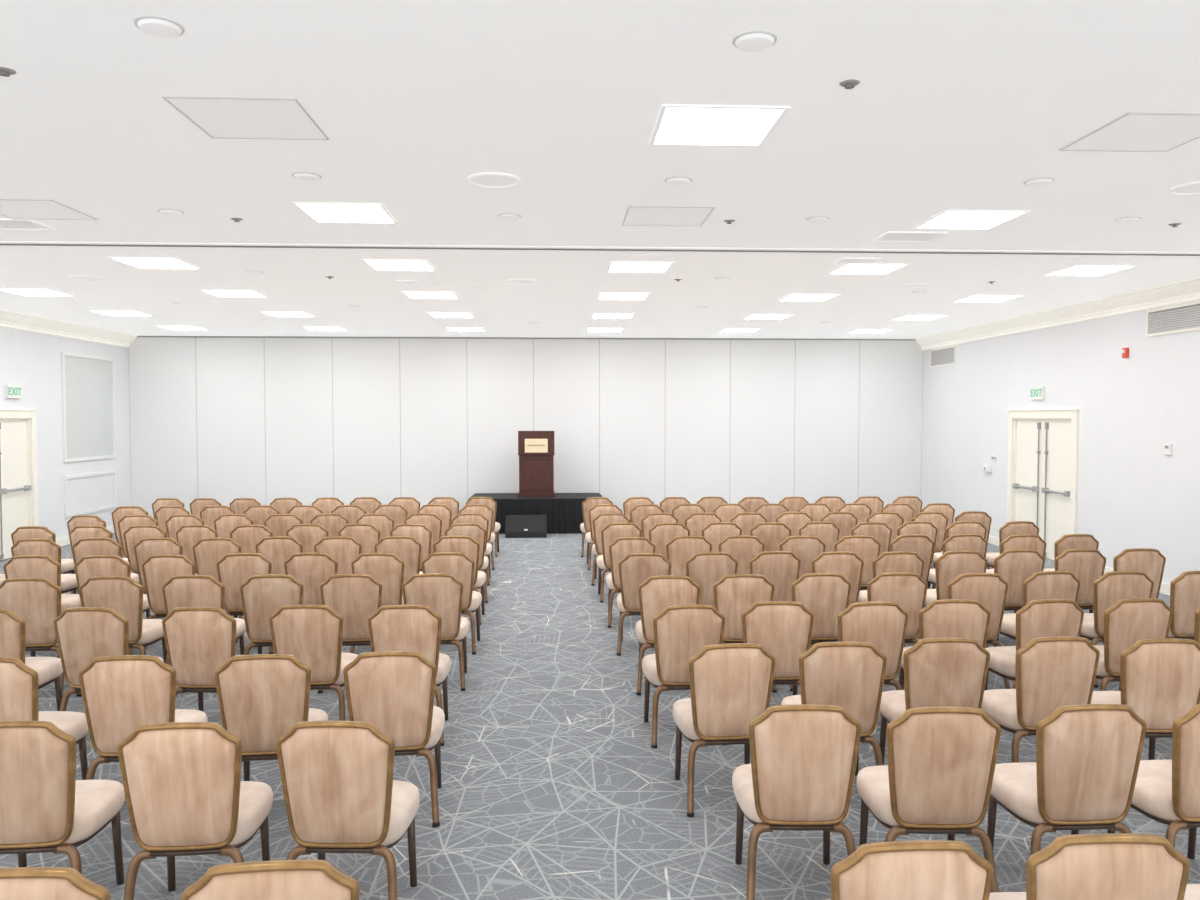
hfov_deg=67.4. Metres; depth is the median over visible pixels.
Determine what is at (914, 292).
smoke detector
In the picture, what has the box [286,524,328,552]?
banquet chair
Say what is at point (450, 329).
diffuser
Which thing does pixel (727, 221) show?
sprinkler
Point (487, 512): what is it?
banquet chair
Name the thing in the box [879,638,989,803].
banquet chair
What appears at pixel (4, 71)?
sprinkler
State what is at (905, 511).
banquet chair
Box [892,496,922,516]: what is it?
banquet chair
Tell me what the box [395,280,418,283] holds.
ceiling vent
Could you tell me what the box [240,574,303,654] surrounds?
banquet chair
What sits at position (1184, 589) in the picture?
banquet chair
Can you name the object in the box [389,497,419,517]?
banquet chair
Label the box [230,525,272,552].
banquet chair
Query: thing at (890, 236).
ceiling vent
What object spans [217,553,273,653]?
banquet chair
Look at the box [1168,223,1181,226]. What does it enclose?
sprinkler
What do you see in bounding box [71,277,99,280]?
speaker grille
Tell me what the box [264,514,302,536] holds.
banquet chair
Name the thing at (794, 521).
banquet chair
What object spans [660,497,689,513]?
banquet chair
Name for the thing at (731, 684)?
banquet chair
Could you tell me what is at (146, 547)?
banquet chair
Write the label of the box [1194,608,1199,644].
banquet chair
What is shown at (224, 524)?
banquet chair
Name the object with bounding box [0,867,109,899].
banquet chair
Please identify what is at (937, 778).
banquet chair
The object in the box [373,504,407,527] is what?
banquet chair
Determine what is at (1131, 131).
ceiling panel
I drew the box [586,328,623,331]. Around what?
recessed light
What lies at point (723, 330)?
diffuser
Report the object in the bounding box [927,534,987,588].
banquet chair
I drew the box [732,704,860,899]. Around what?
banquet chair
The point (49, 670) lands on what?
banquet chair
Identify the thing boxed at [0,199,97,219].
access hatch
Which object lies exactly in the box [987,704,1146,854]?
banquet chair
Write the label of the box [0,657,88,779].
banquet chair
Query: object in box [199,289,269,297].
recessed light
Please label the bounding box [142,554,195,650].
banquet chair
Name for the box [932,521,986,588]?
banquet chair
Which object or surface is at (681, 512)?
banquet chair
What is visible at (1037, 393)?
exit sign
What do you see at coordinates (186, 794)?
banquet chair
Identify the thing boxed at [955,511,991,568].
banquet chair
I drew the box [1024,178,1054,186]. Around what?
smoke detector
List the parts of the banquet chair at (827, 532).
backrest frame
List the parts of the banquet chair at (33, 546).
backrest, backrest frame, seat, seat frame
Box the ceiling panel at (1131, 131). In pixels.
[1059,112,1199,151]
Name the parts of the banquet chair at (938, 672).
leg, seat, backrest frame, backrest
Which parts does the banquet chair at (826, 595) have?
backrest frame, backrest, seat frame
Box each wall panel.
[61,351,115,461]
[64,470,116,517]
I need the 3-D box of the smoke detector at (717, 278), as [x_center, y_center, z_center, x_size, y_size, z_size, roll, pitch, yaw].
[1.406,-1.959,10.316,0.190,0.023,0.190,0,2,-3]
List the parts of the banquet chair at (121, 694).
leg, seat frame, backrest, backrest frame, seat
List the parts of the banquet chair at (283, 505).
backrest frame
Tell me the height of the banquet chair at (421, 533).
0.930 m
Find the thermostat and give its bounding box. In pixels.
[1164,443,1171,454]
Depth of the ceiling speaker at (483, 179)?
6.00 m
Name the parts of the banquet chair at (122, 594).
backrest, backrest frame, leg, seat frame, seat, leg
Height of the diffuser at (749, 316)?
0.007 m
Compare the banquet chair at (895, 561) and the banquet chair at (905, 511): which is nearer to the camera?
the banquet chair at (895, 561)
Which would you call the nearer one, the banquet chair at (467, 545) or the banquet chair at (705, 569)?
the banquet chair at (705, 569)
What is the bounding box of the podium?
[518,431,554,496]
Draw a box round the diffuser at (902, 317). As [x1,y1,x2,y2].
[894,316,942,319]
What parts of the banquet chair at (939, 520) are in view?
backrest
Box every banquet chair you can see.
[0,574,5,583]
[0,577,63,696]
[0,609,62,710]
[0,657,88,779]
[0,721,124,884]
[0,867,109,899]
[3,555,81,657]
[11,526,76,593]
[11,538,78,593]
[54,607,163,710]
[67,515,122,573]
[69,525,128,593]
[72,538,139,593]
[74,555,150,654]
[76,576,166,695]
[79,655,207,779]
[112,506,147,544]
[117,722,272,899]
[118,515,157,557]
[124,525,166,573]
[134,538,196,593]
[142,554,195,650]
[152,498,183,519]
[155,506,189,537]
[162,575,245,665]
[162,607,239,711]
[166,514,203,540]
[176,525,217,562]
[180,859,359,899]
[190,498,220,517]
[192,538,242,618]
[200,506,235,529]
[214,514,252,537]
[215,654,327,780]
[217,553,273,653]
[229,498,260,513]
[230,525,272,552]
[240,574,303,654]
[244,505,278,525]
[255,536,302,574]
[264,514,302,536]
[269,604,357,720]
[270,498,301,513]
[276,721,419,899]
[284,553,337,604]
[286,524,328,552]
[288,505,322,523]
[310,513,348,536]
[312,497,343,513]
[314,536,361,573]
[318,574,381,692]
[331,505,365,523]
[339,524,379,553]
[343,651,444,826]
[350,497,380,513]
[350,553,404,653]
[356,514,393,539]
[368,605,450,745]
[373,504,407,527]
[374,536,422,581]
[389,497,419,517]
[390,524,431,571]
[402,573,468,690]
[404,513,441,552]
[418,504,451,536]
[422,552,481,653]
[428,497,458,519]
[433,536,485,624]
[445,523,488,602]
[451,513,491,584]
[459,505,494,569]
[466,497,499,556]
[580,497,612,556]
[585,504,621,569]
[591,513,629,585]
[596,523,641,601]
[606,537,655,627]
[617,553,670,655]
[623,497,653,522]
[630,504,663,536]
[636,575,699,694]
[641,513,677,538]
[642,605,724,747]
[649,523,689,558]
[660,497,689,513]
[666,536,711,575]
[672,504,704,525]
[673,643,775,816]
[685,513,720,535]
[686,552,737,606]
[697,497,727,512]
[702,522,741,551]
[713,504,745,521]
[713,574,776,692]
[718,535,764,573]
[730,513,766,535]
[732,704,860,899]
[738,497,768,512]
[742,601,813,694]
[750,522,790,551]
[750,551,800,600]
[755,503,788,521]
[776,512,812,535]
[778,497,808,511]
[779,536,825,577]
[781,642,886,775]
[790,573,850,690]
[798,503,830,521]
[799,521,839,551]
[811,551,863,646]
[815,496,844,511]
[821,512,857,539]
[830,840,992,899]
[834,535,880,589]
[838,503,871,524]
[838,601,907,689]
[851,522,891,555]
[854,496,883,514]
[857,707,1000,892]
[858,551,924,601]
[866,512,903,551]
[867,572,927,646]
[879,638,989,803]
[881,503,913,523]
[890,534,933,588]
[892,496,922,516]
[897,521,937,588]
[899,599,990,690]
[912,512,947,566]
[918,551,988,647]
[921,503,954,539]
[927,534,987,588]
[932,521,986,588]
[948,573,1010,688]
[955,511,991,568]
[981,636,1099,762]
[985,599,1083,689]
[986,521,1038,567]
[986,535,1045,572]
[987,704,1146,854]
[989,833,1189,899]
[993,549,1044,646]
[994,571,1079,646]
[1043,534,1098,570]
[1055,549,1105,644]
[1080,571,1153,686]
[1089,548,1165,612]
[1091,638,1199,759]
[1093,598,1172,690]
[1107,704,1199,858]
[1168,571,1199,639]
[1184,884,1199,899]
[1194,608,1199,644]
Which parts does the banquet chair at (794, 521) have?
backrest frame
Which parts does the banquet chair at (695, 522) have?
backrest frame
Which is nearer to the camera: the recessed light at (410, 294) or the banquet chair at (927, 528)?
the banquet chair at (927, 528)
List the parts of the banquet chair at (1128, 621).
seat, seat frame, leg, backrest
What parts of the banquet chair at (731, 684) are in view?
leg, seat, leg, seat frame, backrest, backrest frame, leg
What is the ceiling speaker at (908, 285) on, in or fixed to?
attached to the ceiling
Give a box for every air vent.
[930,345,955,367]
[1146,301,1199,336]
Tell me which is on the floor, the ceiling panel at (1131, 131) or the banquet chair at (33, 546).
the banquet chair at (33, 546)
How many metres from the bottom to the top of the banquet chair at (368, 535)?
0.930 m
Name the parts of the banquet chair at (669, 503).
backrest frame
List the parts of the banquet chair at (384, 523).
backrest frame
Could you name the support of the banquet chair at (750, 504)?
on the floor
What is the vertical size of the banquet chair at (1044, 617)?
0.930 m
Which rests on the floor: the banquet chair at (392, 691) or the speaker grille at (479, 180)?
the banquet chair at (392, 691)
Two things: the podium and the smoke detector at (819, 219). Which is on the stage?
the podium
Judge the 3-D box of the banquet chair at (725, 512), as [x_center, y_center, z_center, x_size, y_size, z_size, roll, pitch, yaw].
[1.834,1.220,13.099,0.513,0.930,0.588,0,2,-5]
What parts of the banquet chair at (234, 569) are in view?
seat frame, backrest, backrest frame, leg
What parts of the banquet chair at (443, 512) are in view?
backrest frame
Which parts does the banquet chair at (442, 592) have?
backrest, backrest frame, seat frame, seat, leg, leg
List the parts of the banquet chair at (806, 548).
backrest frame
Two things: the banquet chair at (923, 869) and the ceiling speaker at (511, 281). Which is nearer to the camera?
the banquet chair at (923, 869)
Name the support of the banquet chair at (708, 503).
on the floor
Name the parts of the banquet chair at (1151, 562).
backrest frame, backrest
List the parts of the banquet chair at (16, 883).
backrest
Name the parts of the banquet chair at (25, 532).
backrest, backrest frame, seat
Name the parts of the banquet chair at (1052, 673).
seat, seat frame, leg, backrest frame, backrest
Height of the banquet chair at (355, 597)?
0.930 m
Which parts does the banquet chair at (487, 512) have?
backrest frame, backrest, leg, seat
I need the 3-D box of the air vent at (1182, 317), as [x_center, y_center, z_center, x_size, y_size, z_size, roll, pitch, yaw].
[6.921,-1.562,10.589,0.022,0.330,1.490,0,2,-3]
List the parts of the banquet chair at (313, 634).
backrest, backrest frame, seat frame, leg, seat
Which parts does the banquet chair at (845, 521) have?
backrest frame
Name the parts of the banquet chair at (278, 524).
backrest frame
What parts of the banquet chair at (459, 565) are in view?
backrest, backrest frame, leg, seat, leg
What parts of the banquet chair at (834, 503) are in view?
backrest frame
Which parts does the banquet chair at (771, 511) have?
backrest frame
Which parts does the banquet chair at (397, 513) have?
backrest frame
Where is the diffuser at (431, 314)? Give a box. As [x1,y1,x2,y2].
[430,313,471,316]
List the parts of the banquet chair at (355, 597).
backrest, backrest frame, seat frame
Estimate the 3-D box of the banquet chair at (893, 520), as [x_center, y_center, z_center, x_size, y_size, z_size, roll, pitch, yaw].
[3.719,1.260,11.973,0.513,0.930,0.588,0,2,1]
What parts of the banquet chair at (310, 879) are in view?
backrest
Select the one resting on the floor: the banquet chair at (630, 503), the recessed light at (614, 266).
the banquet chair at (630, 503)
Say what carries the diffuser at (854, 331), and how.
attached to the recessed light at (857, 330)
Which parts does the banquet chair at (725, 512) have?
backrest frame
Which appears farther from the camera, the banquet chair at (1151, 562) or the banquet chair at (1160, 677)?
the banquet chair at (1151, 562)
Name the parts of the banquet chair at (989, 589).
backrest frame, backrest, leg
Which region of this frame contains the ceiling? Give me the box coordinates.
[0,0,1199,338]
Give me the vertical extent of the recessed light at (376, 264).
0.010 m
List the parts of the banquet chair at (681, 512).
backrest frame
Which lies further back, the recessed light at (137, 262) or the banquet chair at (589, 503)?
the banquet chair at (589, 503)
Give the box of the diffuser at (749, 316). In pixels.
[746,315,789,318]
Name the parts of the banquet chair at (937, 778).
leg, leg, seat frame, seat, backrest frame, backrest, leg, leg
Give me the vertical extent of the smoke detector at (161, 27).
0.023 m
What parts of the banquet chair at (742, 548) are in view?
backrest frame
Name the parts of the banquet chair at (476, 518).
backrest, backrest frame, leg, seat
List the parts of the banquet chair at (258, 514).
backrest frame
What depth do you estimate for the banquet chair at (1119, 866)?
2.63 m
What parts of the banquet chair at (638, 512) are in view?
backrest frame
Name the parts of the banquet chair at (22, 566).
backrest, backrest frame, seat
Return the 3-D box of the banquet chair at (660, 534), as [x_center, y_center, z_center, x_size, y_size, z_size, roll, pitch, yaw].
[0.811,1.303,10.759,0.513,0.930,0.588,0,2,0]
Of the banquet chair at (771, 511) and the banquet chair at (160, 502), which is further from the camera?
the banquet chair at (160, 502)
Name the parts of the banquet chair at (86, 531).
backrest, backrest frame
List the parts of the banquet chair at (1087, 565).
backrest frame, backrest, seat frame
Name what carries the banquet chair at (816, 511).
on the floor
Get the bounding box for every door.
[0,409,38,559]
[1007,409,1079,559]
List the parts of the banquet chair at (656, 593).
seat, leg, backrest frame, backrest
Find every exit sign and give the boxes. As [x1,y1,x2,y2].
[5,385,21,398]
[1031,386,1044,399]
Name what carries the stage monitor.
on the floor
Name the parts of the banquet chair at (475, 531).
backrest, backrest frame, leg, seat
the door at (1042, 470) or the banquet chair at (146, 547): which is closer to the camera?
the banquet chair at (146, 547)
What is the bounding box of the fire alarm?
[1122,348,1128,357]
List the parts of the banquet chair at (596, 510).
leg, seat, leg, backrest, backrest frame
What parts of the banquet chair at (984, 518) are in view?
backrest, backrest frame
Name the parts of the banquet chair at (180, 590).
backrest, backrest frame, seat, leg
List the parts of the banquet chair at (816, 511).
backrest frame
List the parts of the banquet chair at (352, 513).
backrest frame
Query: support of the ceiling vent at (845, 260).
in the ceiling
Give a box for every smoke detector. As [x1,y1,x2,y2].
[134,16,184,37]
[158,209,183,215]
[292,172,321,180]
[348,305,360,307]
[497,213,520,219]
[664,177,692,185]
[714,277,730,280]
[732,31,776,50]
[806,216,829,222]
[911,291,926,293]
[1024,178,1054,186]
[1115,217,1141,222]
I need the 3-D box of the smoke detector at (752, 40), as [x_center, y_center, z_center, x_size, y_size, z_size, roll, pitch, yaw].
[0.656,-1.728,3.817,0.190,0.023,0.190,0,2,-3]
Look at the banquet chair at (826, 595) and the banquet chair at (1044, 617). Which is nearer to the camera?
the banquet chair at (1044, 617)
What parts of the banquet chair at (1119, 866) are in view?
seat, backrest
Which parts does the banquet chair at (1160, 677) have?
seat, leg, seat frame, backrest frame, backrest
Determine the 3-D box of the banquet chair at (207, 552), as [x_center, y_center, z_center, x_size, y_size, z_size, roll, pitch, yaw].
[-3.936,1.350,9.448,0.513,0.930,0.588,0,2,-5]
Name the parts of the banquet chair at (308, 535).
backrest frame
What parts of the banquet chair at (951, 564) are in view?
seat, backrest frame, backrest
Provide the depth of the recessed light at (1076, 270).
9.72 m
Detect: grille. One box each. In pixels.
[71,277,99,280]
[471,175,516,185]
[507,516,544,532]
[508,280,532,283]
[901,284,927,287]
[1173,184,1199,192]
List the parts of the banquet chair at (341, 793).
leg, leg, backrest, backrest frame, seat frame, seat, leg, leg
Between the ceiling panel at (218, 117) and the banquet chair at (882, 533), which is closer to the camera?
the ceiling panel at (218, 117)
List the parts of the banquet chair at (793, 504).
backrest frame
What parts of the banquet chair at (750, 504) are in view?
backrest frame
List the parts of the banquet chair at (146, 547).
backrest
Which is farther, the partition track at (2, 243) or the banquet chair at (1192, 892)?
the partition track at (2, 243)
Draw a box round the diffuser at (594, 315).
[593,314,632,317]
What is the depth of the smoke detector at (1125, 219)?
7.21 m
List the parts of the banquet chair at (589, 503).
seat, leg, backrest, backrest frame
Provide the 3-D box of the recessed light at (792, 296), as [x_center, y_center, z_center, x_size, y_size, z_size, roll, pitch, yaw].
[2.752,-2.019,11.911,0.660,0.010,0.660,0,2,-3]
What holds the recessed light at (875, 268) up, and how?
in the ceiling
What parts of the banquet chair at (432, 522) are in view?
backrest frame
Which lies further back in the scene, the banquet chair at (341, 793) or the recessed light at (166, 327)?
the recessed light at (166, 327)
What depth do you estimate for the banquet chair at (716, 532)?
10.54 m
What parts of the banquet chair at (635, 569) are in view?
seat, leg, seat frame, backrest frame, backrest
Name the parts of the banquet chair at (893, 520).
backrest frame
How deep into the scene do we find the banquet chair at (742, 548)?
9.34 m
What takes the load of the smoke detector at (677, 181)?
attached to the ceiling
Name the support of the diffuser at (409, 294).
attached to the recessed light at (410, 294)
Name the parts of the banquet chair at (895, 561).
seat, backrest, backrest frame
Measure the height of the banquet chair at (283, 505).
0.930 m
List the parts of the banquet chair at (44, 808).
leg, backrest, backrest frame, seat frame, leg, seat, leg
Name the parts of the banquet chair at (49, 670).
backrest, backrest frame, seat, seat frame, leg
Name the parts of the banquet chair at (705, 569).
backrest frame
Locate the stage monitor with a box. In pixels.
[505,515,546,537]
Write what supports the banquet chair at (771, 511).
on the floor
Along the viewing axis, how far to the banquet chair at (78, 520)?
11.30 m
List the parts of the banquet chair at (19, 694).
backrest, backrest frame, seat, leg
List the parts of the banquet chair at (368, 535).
backrest frame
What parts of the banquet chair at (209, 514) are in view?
backrest frame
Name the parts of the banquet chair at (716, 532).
backrest frame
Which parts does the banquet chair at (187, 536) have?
backrest frame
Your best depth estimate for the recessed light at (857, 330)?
16.46 m
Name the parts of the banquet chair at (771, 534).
backrest frame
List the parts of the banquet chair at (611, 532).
leg, seat, leg, backrest, backrest frame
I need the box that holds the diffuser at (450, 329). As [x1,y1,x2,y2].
[448,328,483,330]
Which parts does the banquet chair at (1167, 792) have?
seat, seat frame, leg, backrest frame, backrest, leg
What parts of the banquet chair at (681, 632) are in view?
leg, seat, leg, seat frame, backrest, backrest frame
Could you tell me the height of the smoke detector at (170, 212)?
0.023 m
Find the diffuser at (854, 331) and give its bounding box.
[850,330,889,332]
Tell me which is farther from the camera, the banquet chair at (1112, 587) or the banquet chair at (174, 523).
the banquet chair at (174, 523)
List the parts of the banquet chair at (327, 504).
backrest frame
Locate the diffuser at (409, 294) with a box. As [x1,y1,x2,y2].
[404,292,455,297]
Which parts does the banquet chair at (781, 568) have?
backrest frame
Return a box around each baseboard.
[56,526,113,545]
[988,535,1169,595]
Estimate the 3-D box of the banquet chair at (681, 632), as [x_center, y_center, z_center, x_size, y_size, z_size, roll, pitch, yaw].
[0.562,1.467,6.154,0.513,0.930,0.588,0,2,-6]
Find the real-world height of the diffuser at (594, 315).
0.007 m
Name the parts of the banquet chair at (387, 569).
leg, backrest, backrest frame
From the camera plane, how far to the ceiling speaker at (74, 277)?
10.25 m
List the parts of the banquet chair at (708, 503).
backrest frame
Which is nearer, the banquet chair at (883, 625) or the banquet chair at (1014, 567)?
the banquet chair at (883, 625)
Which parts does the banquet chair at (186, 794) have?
leg, leg, backrest, backrest frame, seat, seat frame, leg, leg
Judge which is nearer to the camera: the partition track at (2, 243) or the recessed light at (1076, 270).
the partition track at (2, 243)
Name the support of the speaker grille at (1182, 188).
attached to the ceiling speaker at (1190, 188)
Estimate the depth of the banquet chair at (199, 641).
5.83 m
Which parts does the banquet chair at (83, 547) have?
backrest, backrest frame, seat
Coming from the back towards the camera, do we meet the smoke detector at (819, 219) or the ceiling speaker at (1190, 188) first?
the smoke detector at (819, 219)
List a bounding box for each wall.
[0,327,131,538]
[129,337,922,517]
[921,300,1199,583]
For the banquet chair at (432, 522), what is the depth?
11.53 m
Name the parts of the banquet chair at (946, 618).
leg, seat, backrest frame, backrest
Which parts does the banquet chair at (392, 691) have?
backrest, backrest frame, seat frame, leg, seat, leg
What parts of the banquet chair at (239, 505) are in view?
backrest frame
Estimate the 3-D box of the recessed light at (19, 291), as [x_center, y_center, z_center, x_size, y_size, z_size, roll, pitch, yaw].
[-7.167,-2.003,11.437,0.660,0.010,0.660,0,2,-3]
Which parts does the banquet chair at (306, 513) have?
backrest frame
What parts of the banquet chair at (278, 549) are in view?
backrest frame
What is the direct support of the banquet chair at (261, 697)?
on the floor
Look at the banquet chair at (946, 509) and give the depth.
12.88 m
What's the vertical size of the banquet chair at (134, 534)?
0.930 m
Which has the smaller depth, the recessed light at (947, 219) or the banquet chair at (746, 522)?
the recessed light at (947, 219)
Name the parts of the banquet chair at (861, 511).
backrest frame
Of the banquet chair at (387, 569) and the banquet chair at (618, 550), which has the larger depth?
the banquet chair at (618, 550)
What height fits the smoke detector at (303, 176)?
0.023 m
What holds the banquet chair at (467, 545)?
on the floor
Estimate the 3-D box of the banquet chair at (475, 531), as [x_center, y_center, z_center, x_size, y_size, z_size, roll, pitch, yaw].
[-1.584,1.306,10.700,0.513,0.930,0.588,0,2,-5]
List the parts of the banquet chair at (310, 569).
backrest frame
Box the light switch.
[991,454,996,461]
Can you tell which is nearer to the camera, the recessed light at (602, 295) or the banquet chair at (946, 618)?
the banquet chair at (946, 618)
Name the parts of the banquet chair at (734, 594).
backrest, backrest frame, leg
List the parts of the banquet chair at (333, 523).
backrest frame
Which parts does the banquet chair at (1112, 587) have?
seat, seat frame, leg, backrest frame, backrest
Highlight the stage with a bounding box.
[468,493,601,533]
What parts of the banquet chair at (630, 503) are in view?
backrest frame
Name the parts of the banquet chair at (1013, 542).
seat, backrest frame, backrest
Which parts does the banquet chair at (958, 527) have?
seat, backrest, backrest frame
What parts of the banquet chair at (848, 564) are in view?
backrest, backrest frame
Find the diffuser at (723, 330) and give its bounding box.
[721,329,757,331]
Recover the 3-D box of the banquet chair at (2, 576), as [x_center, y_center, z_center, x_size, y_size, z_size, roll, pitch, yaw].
[-6.389,1.352,9.394,0.513,0.930,0.588,0,2,-6]
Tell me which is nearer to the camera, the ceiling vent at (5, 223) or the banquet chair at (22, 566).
the ceiling vent at (5, 223)
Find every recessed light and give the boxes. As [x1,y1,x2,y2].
[0,288,75,295]
[89,310,153,315]
[108,257,201,268]
[157,326,208,329]
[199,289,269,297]
[259,311,315,316]
[292,202,397,223]
[302,326,348,330]
[362,259,436,270]
[401,291,458,298]
[427,312,474,317]
[445,327,485,330]
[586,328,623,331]
[591,313,634,318]
[597,292,650,299]
[606,261,673,272]
[649,104,789,146]
[719,328,759,332]
[743,314,793,318]
[777,293,839,300]
[828,263,909,274]
[847,329,893,332]
[891,315,948,319]
[912,210,1029,229]
[953,295,1023,301]
[1042,265,1136,275]
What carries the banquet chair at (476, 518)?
on the floor
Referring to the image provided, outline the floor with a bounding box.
[0,532,1199,899]
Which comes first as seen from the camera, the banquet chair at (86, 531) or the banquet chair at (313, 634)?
the banquet chair at (313, 634)
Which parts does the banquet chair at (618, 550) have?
leg, seat, leg, backrest, backrest frame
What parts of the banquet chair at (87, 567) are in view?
backrest, backrest frame, seat, leg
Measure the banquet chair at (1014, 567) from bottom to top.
0.930 m
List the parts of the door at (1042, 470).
latch rod, latch rod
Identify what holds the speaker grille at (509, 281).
attached to the ceiling speaker at (511, 281)
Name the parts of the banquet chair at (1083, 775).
leg, seat, leg, seat frame, leg, backrest frame, backrest, leg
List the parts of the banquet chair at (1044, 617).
leg, seat, seat frame, backrest frame, backrest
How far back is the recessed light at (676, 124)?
4.88 m
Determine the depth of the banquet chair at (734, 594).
7.04 m
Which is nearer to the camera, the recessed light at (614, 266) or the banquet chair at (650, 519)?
the recessed light at (614, 266)
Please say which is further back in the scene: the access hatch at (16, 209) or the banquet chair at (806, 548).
the banquet chair at (806, 548)
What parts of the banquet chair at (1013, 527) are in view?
seat, backrest frame, backrest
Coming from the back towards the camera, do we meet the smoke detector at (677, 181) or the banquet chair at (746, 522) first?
the banquet chair at (746, 522)
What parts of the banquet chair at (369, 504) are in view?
backrest frame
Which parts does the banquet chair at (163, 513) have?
backrest frame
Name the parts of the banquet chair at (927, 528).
backrest, backrest frame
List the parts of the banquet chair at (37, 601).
backrest, backrest frame, leg, seat frame, leg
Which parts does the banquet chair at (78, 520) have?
backrest, backrest frame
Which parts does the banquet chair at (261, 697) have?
leg, seat frame, backrest, backrest frame, seat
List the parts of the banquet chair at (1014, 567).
seat frame, backrest frame, backrest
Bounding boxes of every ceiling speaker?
[68,275,102,280]
[468,172,519,187]
[506,279,535,283]
[899,283,929,287]
[1170,181,1199,194]
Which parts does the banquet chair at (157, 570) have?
leg, seat frame, backrest, backrest frame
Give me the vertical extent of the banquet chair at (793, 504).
0.930 m
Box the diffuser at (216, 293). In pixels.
[205,291,264,296]
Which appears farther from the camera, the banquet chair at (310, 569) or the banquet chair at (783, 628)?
the banquet chair at (310, 569)
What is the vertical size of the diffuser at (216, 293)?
0.007 m
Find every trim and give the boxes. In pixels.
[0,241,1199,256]
[0,309,136,347]
[137,336,914,339]
[915,276,1199,350]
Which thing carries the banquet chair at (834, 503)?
on the floor
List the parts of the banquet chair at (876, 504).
backrest frame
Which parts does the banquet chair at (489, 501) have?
backrest, backrest frame, leg, seat, leg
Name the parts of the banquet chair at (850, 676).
seat, backrest, backrest frame, leg, leg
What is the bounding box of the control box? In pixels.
[983,465,990,471]
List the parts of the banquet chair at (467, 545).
backrest frame, backrest, leg, seat, leg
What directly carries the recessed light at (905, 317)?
in the ceiling
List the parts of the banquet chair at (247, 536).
backrest frame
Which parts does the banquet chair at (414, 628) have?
backrest, backrest frame, leg, seat, leg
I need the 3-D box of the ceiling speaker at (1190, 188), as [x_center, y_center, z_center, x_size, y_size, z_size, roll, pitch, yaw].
[4.145,-1.815,6.224,0.350,0.021,0.350,0,2,-3]
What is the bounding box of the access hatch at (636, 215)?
[622,206,714,226]
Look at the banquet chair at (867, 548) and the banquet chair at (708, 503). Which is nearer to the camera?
the banquet chair at (867, 548)
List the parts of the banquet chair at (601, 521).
seat, leg, backrest, backrest frame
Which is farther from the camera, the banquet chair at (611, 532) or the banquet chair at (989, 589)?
the banquet chair at (611, 532)
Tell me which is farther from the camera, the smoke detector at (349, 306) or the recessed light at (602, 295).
the smoke detector at (349, 306)
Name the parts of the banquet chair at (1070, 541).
seat, backrest frame, backrest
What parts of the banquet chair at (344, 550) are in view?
backrest frame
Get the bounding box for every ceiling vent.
[0,218,56,230]
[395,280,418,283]
[834,257,881,263]
[872,231,947,242]
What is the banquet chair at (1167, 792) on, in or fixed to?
on the floor
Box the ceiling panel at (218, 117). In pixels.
[161,96,329,139]
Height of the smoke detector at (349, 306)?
0.023 m
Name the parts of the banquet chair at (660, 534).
backrest frame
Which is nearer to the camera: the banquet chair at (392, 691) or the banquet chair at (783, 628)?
the banquet chair at (392, 691)
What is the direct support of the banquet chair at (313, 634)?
on the floor
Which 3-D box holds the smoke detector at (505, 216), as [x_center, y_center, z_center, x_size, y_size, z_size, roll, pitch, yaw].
[-0.719,-1.846,7.133,0.190,0.023,0.190,0,2,-3]
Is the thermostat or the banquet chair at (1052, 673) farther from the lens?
the thermostat
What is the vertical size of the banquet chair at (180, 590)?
0.930 m
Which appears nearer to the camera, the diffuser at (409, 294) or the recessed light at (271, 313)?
the diffuser at (409, 294)
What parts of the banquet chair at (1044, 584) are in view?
seat frame, seat, backrest frame, backrest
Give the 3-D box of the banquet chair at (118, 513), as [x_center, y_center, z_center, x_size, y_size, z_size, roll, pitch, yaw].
[-6.541,1.234,12.718,0.513,0.930,0.588,0,2,-6]
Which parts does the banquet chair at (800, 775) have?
leg, leg, seat, seat frame, backrest frame, backrest, leg, leg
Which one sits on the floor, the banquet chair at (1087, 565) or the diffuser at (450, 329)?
the banquet chair at (1087, 565)
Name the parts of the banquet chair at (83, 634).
leg, backrest, backrest frame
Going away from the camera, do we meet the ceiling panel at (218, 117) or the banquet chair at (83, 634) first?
the ceiling panel at (218, 117)
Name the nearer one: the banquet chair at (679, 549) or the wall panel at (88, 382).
the banquet chair at (679, 549)
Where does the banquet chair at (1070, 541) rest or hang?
on the floor
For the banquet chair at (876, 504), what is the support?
on the floor
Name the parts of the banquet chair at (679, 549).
backrest frame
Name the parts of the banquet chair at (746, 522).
backrest frame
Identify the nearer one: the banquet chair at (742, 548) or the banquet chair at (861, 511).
the banquet chair at (742, 548)
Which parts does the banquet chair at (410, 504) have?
backrest frame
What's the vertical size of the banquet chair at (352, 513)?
0.930 m
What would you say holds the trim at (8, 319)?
attached to the wall at (31, 361)
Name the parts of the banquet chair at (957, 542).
seat, backrest, backrest frame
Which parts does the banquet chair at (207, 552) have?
backrest frame, backrest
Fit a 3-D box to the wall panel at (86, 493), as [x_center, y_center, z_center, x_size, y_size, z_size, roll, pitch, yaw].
[-9.092,0.763,16.102,0.030,0.710,1.760,0,2,-3]
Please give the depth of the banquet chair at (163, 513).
12.48 m
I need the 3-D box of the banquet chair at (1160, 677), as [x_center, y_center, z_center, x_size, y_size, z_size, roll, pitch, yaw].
[3.150,1.499,5.255,0.513,0.930,0.588,0,2,1]
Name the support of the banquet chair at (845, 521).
on the floor
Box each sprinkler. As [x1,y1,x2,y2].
[0,66,16,76]
[230,218,242,221]
[723,220,734,223]
[839,79,859,88]
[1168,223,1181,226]
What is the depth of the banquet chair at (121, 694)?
4.64 m

